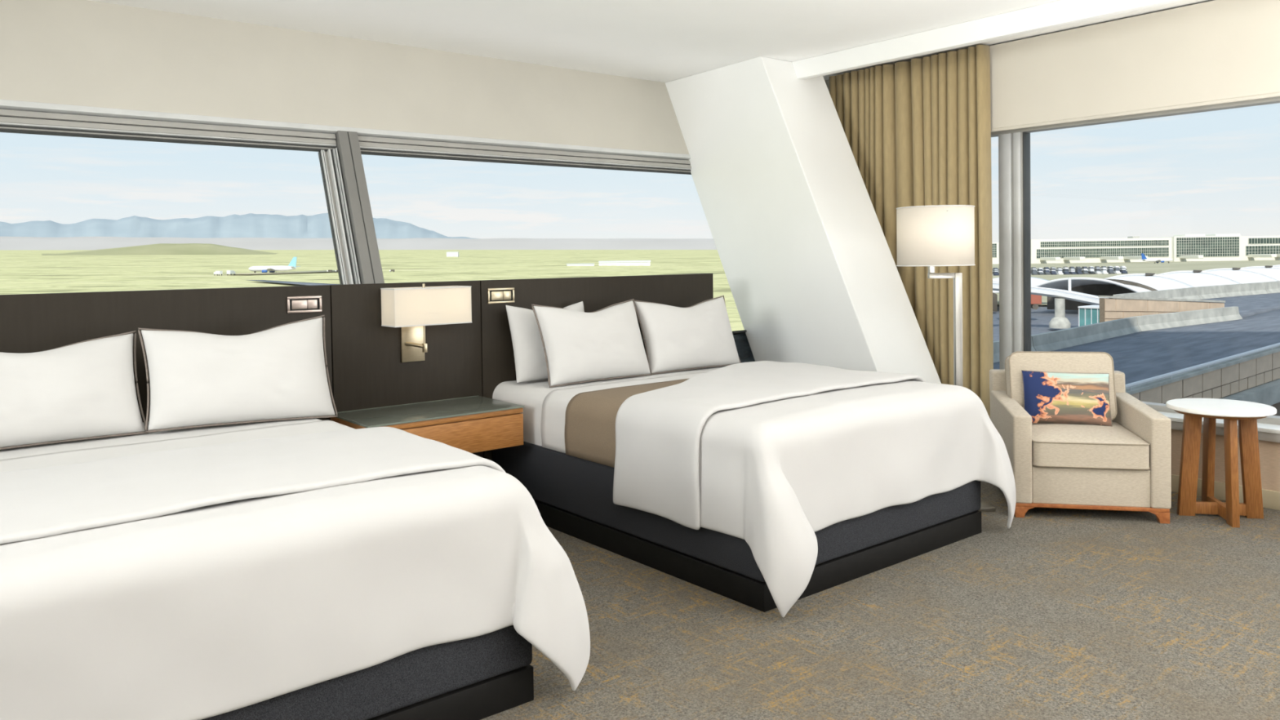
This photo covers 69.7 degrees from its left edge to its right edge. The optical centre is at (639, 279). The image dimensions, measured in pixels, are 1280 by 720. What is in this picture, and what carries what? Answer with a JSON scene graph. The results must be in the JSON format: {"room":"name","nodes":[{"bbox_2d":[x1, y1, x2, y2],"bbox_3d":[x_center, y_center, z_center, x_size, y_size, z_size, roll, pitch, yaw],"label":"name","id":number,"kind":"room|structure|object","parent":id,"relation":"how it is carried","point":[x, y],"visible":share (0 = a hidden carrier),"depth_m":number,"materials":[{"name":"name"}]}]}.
{"room":"hotel room","nodes":[
{"label":"hotel room","id":0,"kind":"room"},
{"bbox_2d":[0,0,688,154],"bbox_3d":[-2.253,-1.185,5.371,8.520,0.591,0.530,-2,2,-39],"label":"wall","id":1,"kind":"structure","parent":0,"point":[71,52],"depth_m":5.39,"materials":[{"name":"beige paint"}]},
{"bbox_2d":[89,0,1213,82],"bbox_3d":[0.494,-1.517,1.831,8.750,0.160,9.450,-2,2,-39],"label":"ceiling","id":2,"kind":"structure","parent":0,"point":[663,41],"depth_m":5.45,"materials":[{"name":"white paint"}]},
{"bbox_2d":[829,44,993,417],"bbox_3d":[1.898,-0.172,6.597,0.110,2.755,1.324,-2,2,-39],"label":"curtain","id":3,"kind":"object","parent":2,"relation":"hanging from","point":[917,131],"visible":0.46,"depth_m":6.36,"materials":[{"name":"brown fabric"}]},
{"bbox_2d":[791,0,1186,79],"bbox_3d":[3.538,-1.457,3.622,0.070,0.128,8.000,-2,2,-39],"label":"trim","id":4,"kind":"structure","parent":2,"relation":"attached to","point":[1060,13],"depth_m":5.49,"materials":[{"name":"white paint"}]},
{"bbox_2d":[990,0,1279,132],"bbox_3d":[4.132,-1.240,3.913,0.014,0.572,7.500,-2,2,-39],"label":"roller blind","id":5,"kind":"object","parent":2,"relation":"hanging from","point":[1215,51],"visible":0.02,"depth_m":5.39,"materials":[{"name":"beige fabric"}]},
{"bbox_2d":[665,56,941,383],"bbox_3d":[1.153,-0.168,6.716,0.835,2.786,2.271,-2,2,-39],"label":"wall column","id":6,"kind":"structure","parent":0,"point":[813,277],"depth_m":6.43,"materials":[{"name":"white paint"}]},
{"bbox_2d":[824,79,829,91],"bbox_3d":[3.875,-1.272,4.477,0.160,0.551,8.900,-2,2,-39],"label":"wall","id":7,"kind":"structure","parent":0,"point":[827,82],"depth_m":7.28,"materials":[{"name":"white paint"}]},
{"bbox_2d":[480,480,1279,719],"bbox_3d":[0.836,1.503,1.532,8.750,0.300,8.500,-2,2,-39],"label":"floor","id":8,"kind":"structure","parent":0,"point":[1056,614],"depth_m":3.38,"materials":[{"name":"carpet"}]},
{"bbox_2d":[0,417,533,719],"bbox_3d":[-1.621,0.998,3.243,1.576,0.698,2.132,-2,2,-39],"label":"bed","id":9,"kind":"object","parent":8,"relation":"on","point":[478,677],"visible":0.06,"depth_m":2.72,"materials":[{"name":"grey fabric"}]},
{"bbox_2d":[0,330,148,449],"bbox_3d":[-2.398,0.440,3.610,0.809,0.418,0.258,-2,2,-39],"label":"pillow","id":10,"kind":"object","parent":9,"relation":"on","point":[82,390],"visible":1,"depth_m":3.62,"materials":[{"name":"white fabric"}]},
{"bbox_2d":[0,420,355,471],"bbox_3d":[-1.589,0.786,3.196,1.590,0.296,1.054,-2,2,-39],"label":"sheet","id":11,"kind":"object","parent":9,"relation":"on","point":[69,457],"visible":0.25,"depth_m":3.52,"materials":[{"name":"white fabric"}]},
{"bbox_2d":[137,315,337,432],"bbox_3d":[-1.755,0.409,4.051,0.791,0.460,0.286,-2,2,-39],"label":"pillow","id":12,"kind":"object","parent":9,"relation":"on","point":[197,380],"visible":1,"depth_m":3.96,"materials":[{"name":"white fabric"}]},
{"bbox_2d":[0,426,590,719],"bbox_3d":[-1.209,0.953,2.779,1.868,0.743,1.158,-2,2,-39],"label":"duvet","id":13,"kind":"object","parent":9,"relation":"on","point":[199,583],"visible":1,"depth_m":2.47,"materials":[{"name":"white fabric"}]},
{"bbox_2d":[492,366,981,612],"bbox_3d":[0.429,0.929,4.917,1.576,0.698,2.115,-2,2,-39],"label":"bed","id":14,"kind":"object","parent":8,"relation":"on","point":[572,495],"visible":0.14,"depth_m":4.26,"materials":[{"name":"grey fabric"}]},
{"bbox_2d":[505,301,584,382],"bbox_3d":[-0.513,0.356,5.336,0.536,0.431,0.175,-2,2,-39],"label":"pillow","id":15,"kind":"object","parent":14,"relation":"on","point":[530,361],"visible":0.32,"depth_m":5.19,"materials":[{"name":"white fabric"}]},
{"bbox_2d":[531,298,652,387],"bbox_3d":[-0.262,0.355,5.295,0.741,0.452,0.247,-2,2,-39],"label":"pillow","id":16,"kind":"object","parent":14,"relation":"on","point":[606,343],"visible":1,"depth_m":5.18,"materials":[{"name":"white fabric"}]},
{"bbox_2d":[541,371,708,453],"bbox_3d":[0.448,0.717,4.884,1.591,0.296,1.116,-2,2,-39],"label":"sheet","id":17,"kind":"object","parent":14,"relation":"on","point":[554,405],"visible":0.19,"depth_m":4.78,"materials":[{"name":"white fabric"}]},
{"bbox_2d":[564,377,689,467],"bbox_3d":[0.519,0.713,4.797,1.612,0.307,0.871,-2,2,-39],"label":"blanket","id":18,"kind":"object","parent":17,"relation":"on","point":[590,417],"visible":0.17,"depth_m":4.50,"materials":[{"name":"beige fabric"}]},
{"bbox_2d":[632,295,741,374],"bbox_3d":[0.308,0.340,5.776,0.754,0.447,0.248,-2,2,-39],"label":"pillow","id":19,"kind":"object","parent":14,"relation":"on","point":[699,335],"visible":1,"depth_m":5.66,"materials":[{"name":"white fabric"}]},
{"bbox_2d":[613,360,1016,617],"bbox_3d":[0.742,0.878,4.602,1.816,0.766,1.587,-2,2,-39],"label":"duvet","id":20,"kind":"object","parent":14,"relation":"on","point":[771,455],"visible":1,"depth_m":3.99,"materials":[{"name":"white fabric"}]},
{"bbox_2d":[895,204,995,511],"bbox_3d":[1.677,0.431,5.064,0.494,1.653,0.468,-2,2,-39],"label":"floor lamp","id":21,"kind":"object","parent":8,"relation":"on","point":[937,235],"visible":0.93,"depth_m":4.89,"materials":[{"name":"fabric"}]},
{"bbox_2d":[989,351,1171,524],"bbox_3d":[2.424,0.832,5.170,1.112,0.825,1.100,-2,2,-39],"label":"armchair","id":22,"kind":"object","parent":8,"relation":"on","point":[1125,465],"visible":0.8,"depth_m":4.82,"materials":[{"name":"fabric"}]},
{"bbox_2d":[1005,352,1115,418],"bbox_3d":[2.421,0.623,5.311,0.552,0.406,0.224,-1,1,12],"label":"cushion","id":23,"kind":"object","parent":22,"relation":"on","point":[1070,362],"depth_m":5.27,"materials":[{"name":"fabric"}]},
{"bbox_2d":[1022,370,1111,426],"bbox_3d":[2.403,0.672,5.186,0.365,0.303,0.413,-2,2,-39],"label":"throw pillow","id":24,"kind":"object","parent":22,"relation":"on","point":[1049,397],"visible":0.93,"depth_m":5.14,"materials":[{"name":"multicoloured fabric"}]},
{"bbox_2d":[1031,422,1149,468],"bbox_3d":[2.400,0.899,5.056,0.562,0.171,0.610,-1,1,12],"label":"seat cushion","id":25,"kind":"object","parent":22,"relation":"on","point":[1121,445],"depth_m":4.79,"materials":[{"name":"fabric"}]},
{"bbox_2d":[1165,398,1276,527],"bbox_3d":[3.036,0.951,4.816,0.490,0.585,0.490,-2,2,-39],"label":"side table","id":26,"kind":"object","parent":8,"relation":"on","point":[1246,414],"visible":1,"depth_m":4.78,"materials":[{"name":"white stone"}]},
{"bbox_2d":[1171,429,1279,491],"bbox_3d":[4.143,1.035,4.194,0.200,0.415,8.080,-2,2,-39],"label":"wall","id":27,"kind":"structure","parent":0,"point":[1269,451],"depth_m":5.07,"materials":[{"name":"beige paper"}]},
{"bbox_2d":[991,96,1279,442],"bbox_3d":[4.050,-0.061,4.247,0.260,1.874,8.300,-2,2,-39],"label":"window","id":28,"kind":"structure","parent":27,"relation":"in","point":[1014,145],"depth_m":6.17,"materials":[{"name":"metal"}]},
{"bbox_2d":[1171,474,1279,510],"bbox_3d":[4.087,1.197,4.099,0.014,0.098,8.000,-2,2,-39],"label":"baseboard","id":29,"kind":"structure","parent":27,"relation":"attached to","point":[1271,499],"depth_m":5.12,"materials":[{"name":"paint"}]},
{"label":"outside","id":30,"kind":"structure","parent":0,"visible":0},
{"bbox_2d":[0,249,744,331],"bbox_3d":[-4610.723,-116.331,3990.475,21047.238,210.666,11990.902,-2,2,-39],"label":"ground","id":31,"kind":"structure","parent":30,"point":[21,271],"depth_m":831.39,"materials":[{"name":"green plant"}]},
{"bbox_2d":[213,271,222,275],"bbox_3d":[-270.245,-3.812,589.340,4.279,2.858,6.121,-2,2,-39],"label":"truck","id":32,"kind":"object","parent":31,"relation":"on","point":[216,273],"visible":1,"depth_m":588.25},
{"bbox_2d":[226,270,235,275],"bbox_3d":[-262.929,-4.043,591.370,6.068,3.175,6.154,-2,2,-39],"label":"truck","id":33,"kind":"object","parent":31,"relation":"on","point":[228,272],"visible":1,"depth_m":589.12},
{"bbox_2d":[446,251,458,257],"bbox_3d":[-381.914,-50.639,1876.289,27.998,10.400,26.454,-2,2,-39],"label":"storage shed","id":34,"kind":"object","parent":31,"relation":"on","point":[451,254],"visible":1,"depth_m":1869.46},
{"bbox_2d":[565,263,595,266],"bbox_3d":[-58.043,-13.707,895.039,28.299,3.000,21.327,-2,2,-39],"label":"storage shed","id":35,"kind":"object","parent":31,"relation":"on","point":[567,264],"visible":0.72,"depth_m":891.52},
{"bbox_2d":[598,260,650,266],"bbox_3d":[-15.105,-15.455,912.056,50.557,5.800,45.777,-2,2,-39],"label":"hangar","id":36,"kind":"structure","parent":31,"relation":"on","point":[615,263],"depth_m":904.01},
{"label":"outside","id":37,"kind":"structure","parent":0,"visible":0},
{"bbox_2d":[993,309,1279,384],"bbox_3d":[43.927,3.170,56.358,111.005,3.043,14.210,-2,2,-39],"label":"road","id":38,"kind":"structure","parent":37,"point":[1141,355],"depth_m":44.49,"materials":[{"name":"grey asphalt"}]},
{"bbox_2d":[993,306,1242,363],"bbox_3d":[20.170,3.090,45.155,47.970,1.383,2.534,-2,2,-39],"label":"barrier","id":39,"kind":"object","parent":38,"relation":"on","point":[1073,336],"visible":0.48,"depth_m":51.10,"materials":[{"name":"concrete"}]},
{"bbox_2d":[1125,342,1279,416],"bbox_3d":[31.487,3.904,42.822,37.405,4.080,2.769,-2,2,-39],"label":"wall","id":40,"kind":"structure","parent":38,"relation":"on","point":[1253,375],"depth_m":36.87,"materials":[{"name":"concrete"}]},
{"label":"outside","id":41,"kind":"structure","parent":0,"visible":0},
{"bbox_2d":[1195,292,1279,317],"bbox_3d":[59.591,1.586,80.662,56.008,1.468,11.255,-2,2,-39],"label":"road","id":42,"kind":"structure","parent":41,"point":[1251,304],"depth_m":71.99,"materials":[{"name":"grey asphalt"}]},
{"bbox_2d":[1097,295,1225,322],"bbox_3d":[33.312,1.969,58.238,14.633,2.370,1.818,-2,2,-39],"label":"stone wall","id":43,"kind":"structure","parent":42,"relation":"on","point":[1110,308],"depth_m":56.37,"materials":[{"name":"stone"}]},
{"bbox_2d":[1112,280,1279,301],"bbox_3d":[57.584,0.678,83.124,53.998,1.685,5.631,-2,2,-39],"label":"barrier","id":44,"kind":"object","parent":42,"relation":"on","point":[1266,287],"visible":0.74,"depth_m":77.71,"materials":[{"name":"concrete"}]},
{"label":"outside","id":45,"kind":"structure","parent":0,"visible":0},
{"bbox_2d":[992,304,1078,341],"bbox_3d":[77.651,8.493,93.609,222.000,0.001,227.500,-2,2,-39],"label":"ground","id":46,"kind":"structure","parent":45,"point":[1041,317],"depth_m":159.65,"materials":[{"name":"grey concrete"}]},
{"bbox_2d":[1031,294,1041,309],"bbox_3d":[65.333,3.538,157.903,5.602,3.175,6.515,-2,2,-39],"label":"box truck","id":47,"kind":"object","parent":46,"relation":"on","point":[1036,300],"visible":0.36,"depth_m":156.14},
{"bbox_2d":[992,277,1099,328],"bbox_3d":[61.843,3.602,136.631,17.361,7.400,21.016,-2,2,-39],"label":"footbridge","id":48,"kind":"object","parent":46,"relation":"on","point":[1060,321],"visible":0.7,"depth_m":136.79,"materials":[{"name":"white paint"}]},
{"bbox_2d":[1078,305,1099,326],"bbox_3d":[59.931,5.617,120.211,4.100,4.200,3.400,-2,2,-39],"label":"glass pavilion","id":49,"kind":"object","parent":46,"relation":"on","point":[1087,314],"visible":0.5,"depth_m":119.42,"materials":[{"name":"teal glass"}]},
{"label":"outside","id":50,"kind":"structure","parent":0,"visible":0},
{"bbox_2d":[222,270,337,274],"bbox_3d":[-242.263,-4.922,646.100,107.000,1.000,75.002,-2,2,-39],"label":"taxiway","id":51,"kind":"structure","parent":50,"point":[322,270],"depth_m":641.51,"materials":[{"name":"grey asphalt"}]},
{"bbox_2d":[248,257,299,272],"bbox_3d":[-250.671,-9.478,634.450,29.055,11.278,29.648,-2,2,-39],"label":"airplane","id":52,"kind":"object","parent":51,"relation":"on","point":[292,264],"visible":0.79,"depth_m":632.80,"materials":[{"name":"white metal"}]},
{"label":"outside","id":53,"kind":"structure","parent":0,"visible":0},
{"bbox_2d":[248,280,340,285],"bbox_3d":[-167.877,1.612,449.657,19.000,1.903,100.002,-2,2,-39],"label":"taxiway","id":54,"kind":"structure","parent":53,"point":[268,281],"depth_m":443.06,"materials":[{"name":"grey asphalt"}]},
{"bbox_3d":[-1.691,1.086,4.771,8.520,0.452,0.198,-2,2,-39],"label":"wall","id":55,"kind":"structure","parent":0,"visible":0},
{"bbox_2d":[0,273,713,461],"bbox_3d":[-2.057,0.677,4.293,6.573,1.263,0.048,-2,2,-39],"label":"headboard","id":56,"kind":"object","parent":55,"relation":"attached to","point":[366,370],"visible":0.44,"depth_m":4.75,"materials":[{"name":"brown wood"}]},
{"bbox_2d":[286,295,321,313],"bbox_3d":[-1.666,0.126,4.568,0.170,0.081,0.008,-2,2,-39],"label":"power outlet","id":57,"kind":"object","parent":56,"relation":"attached to","point":[295,304],"visible":1,"depth_m":4.56,"materials":[{"name":"silver metal"}]},
{"bbox_2d":[380,283,471,362],"bbox_3d":[-1.133,0.231,4.892,0.442,0.420,0.176,-2,2,-39],"label":"wall sconce","id":58,"kind":"object","parent":56,"relation":"attached to","point":[411,309],"visible":1,"depth_m":4.84,"materials":[{"name":"white fabric"}]},
{"bbox_2d":[330,395,524,453],"bbox_3d":[-1.087,0.773,4.734,0.852,0.207,0.488,-2,2,-39],"label":"nightstand","id":59,"kind":"object","parent":56,"relation":"attached to","point":[473,424],"visible":0.68,"depth_m":4.65,"materials":[{"name":"brown wood"}]},
{"bbox_2d":[487,287,514,303],"bbox_3d":[-0.796,0.095,5.272,0.174,0.087,0.008,-2,2,-39],"label":"power outlet","id":60,"kind":"object","parent":56,"relation":"attached to","point":[495,295],"visible":1,"depth_m":5.27,"materials":[{"name":"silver metal"}]},
{"bbox_2d":[0,99,755,366],"bbox_3d":[-2.253,0.026,4.682,7.590,1.801,0.820,-2,2,-39],"label":"window","id":61,"kind":"structure","parent":55,"relation":"in","point":[340,149],"depth_m":5.28,"materials":[{"name":"metal"}]},
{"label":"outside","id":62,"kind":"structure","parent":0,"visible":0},
{"bbox_2d":[0,213,479,239],"bbox_3d":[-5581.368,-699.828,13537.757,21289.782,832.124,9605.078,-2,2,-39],"label":"mountain range","id":63,"kind":"object","parent":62,"point":[247,225],"visible":0.29,"depth_m":8883.94,"materials":[{"name":"blue stone"}]},
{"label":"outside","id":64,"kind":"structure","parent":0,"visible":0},
{"bbox_2d":[0,236,716,249],"bbox_3d":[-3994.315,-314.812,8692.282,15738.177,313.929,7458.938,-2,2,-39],"label":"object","id":65,"kind":"structure","parent":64,"point":[6,242],"depth_m":8883.94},
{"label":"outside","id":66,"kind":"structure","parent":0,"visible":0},
{"bbox_2d":[992,260,1279,305],"bbox_3d":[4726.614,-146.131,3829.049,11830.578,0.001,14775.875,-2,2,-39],"label":"ground","id":67,"kind":"structure","parent":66,"point":[1159,268],"depth_m":651.61,"materials":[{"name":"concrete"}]},
{"bbox_2d":[992,276,1048,311],"bbox_3d":[68.784,2.681,191.635,46.131,6.450,25.724,-2,2,-39],"label":"canopy","id":68,"kind":"object","parent":67,"relation":"on","point":[1034,281],"visible":0.04,"depth_m":187.28,"materials":[{"name":"white paint"}]},
{"bbox_2d":[1031,271,1038,275],"bbox_3d":[194.647,-2.544,455.044,2.250,1.875,5.500,-1,1,-1],"label":"parked car","id":69,"kind":"object","parent":67,"relation":"on","point":[1032,273],"visible":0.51,"depth_m":453.35,"materials":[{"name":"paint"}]},
{"bbox_2d":[1036,271,1044,275],"bbox_3d":[197.796,-2.589,455.045,2.250,1.875,5.500,-1,1,-2],"label":"parked car","id":70,"kind":"object","parent":67,"relation":"on","point":[1038,273],"visible":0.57,"depth_m":453.24,"materials":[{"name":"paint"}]},
{"bbox_2d":[1049,271,1057,275],"bbox_3d":[204.094,-2.679,455.047,2.250,1.875,5.500,-1,1,2],"label":"parked car","id":71,"kind":"object","parent":67,"relation":"on","point":[1051,273],"visible":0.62,"depth_m":453.13,"materials":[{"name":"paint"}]},
{"bbox_2d":[1081,271,1088,274],"bbox_3d":[219.837,-2.903,455.051,2.250,1.875,5.500,-1,1,2],"label":"parked car","id":72,"kind":"object","parent":67,"relation":"on","point":[1082,272],"visible":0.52,"depth_m":453.35,"materials":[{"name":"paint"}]},
{"bbox_2d":[1088,271,1095,274],"bbox_3d":[222.986,-2.948,455.052,2.250,1.875,5.500,-1,1,0],"label":"parked car","id":73,"kind":"object","parent":67,"relation":"on","point":[1089,272],"visible":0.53,"depth_m":453.35,"materials":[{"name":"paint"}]},
{"bbox_2d":[1093,271,1102,274],"bbox_3d":[226.134,-2.992,455.053,2.250,1.875,5.500,-1,1,1],"label":"parked car","id":74,"kind":"object","parent":67,"relation":"on","point":[1095,272],"visible":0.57,"depth_m":453.24,"materials":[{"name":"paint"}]},
{"bbox_2d":[1100,271,1108,274],"bbox_3d":[229.283,-3.037,455.054,2.250,1.875,5.500,-1,1,1],"label":"parked car","id":75,"kind":"object","parent":67,"relation":"on","point":[1102,272],"visible":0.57,"depth_m":453.24,"materials":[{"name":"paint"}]},
{"bbox_2d":[1106,271,1115,274],"bbox_3d":[232.432,-3.082,455.055,2.250,1.875,5.500,-1,1,-1],"label":"parked car","id":76,"kind":"object","parent":67,"relation":"on","point":[1108,272],"visible":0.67,"depth_m":453.18,"materials":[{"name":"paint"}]},
{"bbox_2d":[991,233,1279,264],"bbox_3d":[516.976,-30.975,928.044,432.891,26.276,371.166,-2,2,-39],"label":"terminal building","id":77,"kind":"structure","parent":67,"relation":"on","point":[1184,247],"depth_m":893.48,"materials":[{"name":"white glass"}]},
{"bbox_2d":[1127,235,1139,238],"bbox_3d":[487.991,-41.151,909.600,6.518,2.282,9.997,-1,1,0],"label":"plant","id":78,"kind":"object","parent":77,"relation":"on","point":[1134,237],"depth_m":904.68,"materials":[{"name":"concrete"}]},
{"bbox_2d":[1173,234,1204,236],"bbox_3d":[545.976,-43.235,914.586,19.554,1.956,19.994,-1,1,0],"label":"plant","id":79,"kind":"object","parent":77,"relation":"on","point":[1184,235],"depth_m":904.68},
{"bbox_2d":[1138,253,1173,263],"bbox_3d":[445.523,-18.092,797.610,24.168,8.700,21.846,-2,2,-39],"label":"airplane","id":80,"kind":"object","parent":67,"relation":"on","point":[1144,258],"visible":0.98,"depth_m":795.84,"materials":[{"name":"white metal"}]},
{"bbox_2d":[1033,264,1279,310],"bbox_3d":[155.982,0.173,236.925,211.794,6.850,38.332,-2,2,-39],"label":"building","id":81,"kind":"structure","parent":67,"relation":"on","point":[1147,282],"depth_m":180.81,"materials":[{"name":"white paint"}]},
{"bbox_2d":[1145,272,1155,275],"bbox_3d":[102.302,-0.952,184.438,1.666,0.600,4.072,0,2,29],"label":"roof vent","id":82,"kind":"object","parent":81,"relation":"attached to","point":[1146,273],"depth_m":183.62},
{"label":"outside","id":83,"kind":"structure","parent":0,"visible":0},
{"bbox_2d":[41,243,277,255],"bbox_3d":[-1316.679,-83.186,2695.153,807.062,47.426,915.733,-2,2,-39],"label":"hill","id":84,"kind":"structure","parent":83,"point":[160,248],"depth_m":2492.41,"materials":[{"name":"green plant"}]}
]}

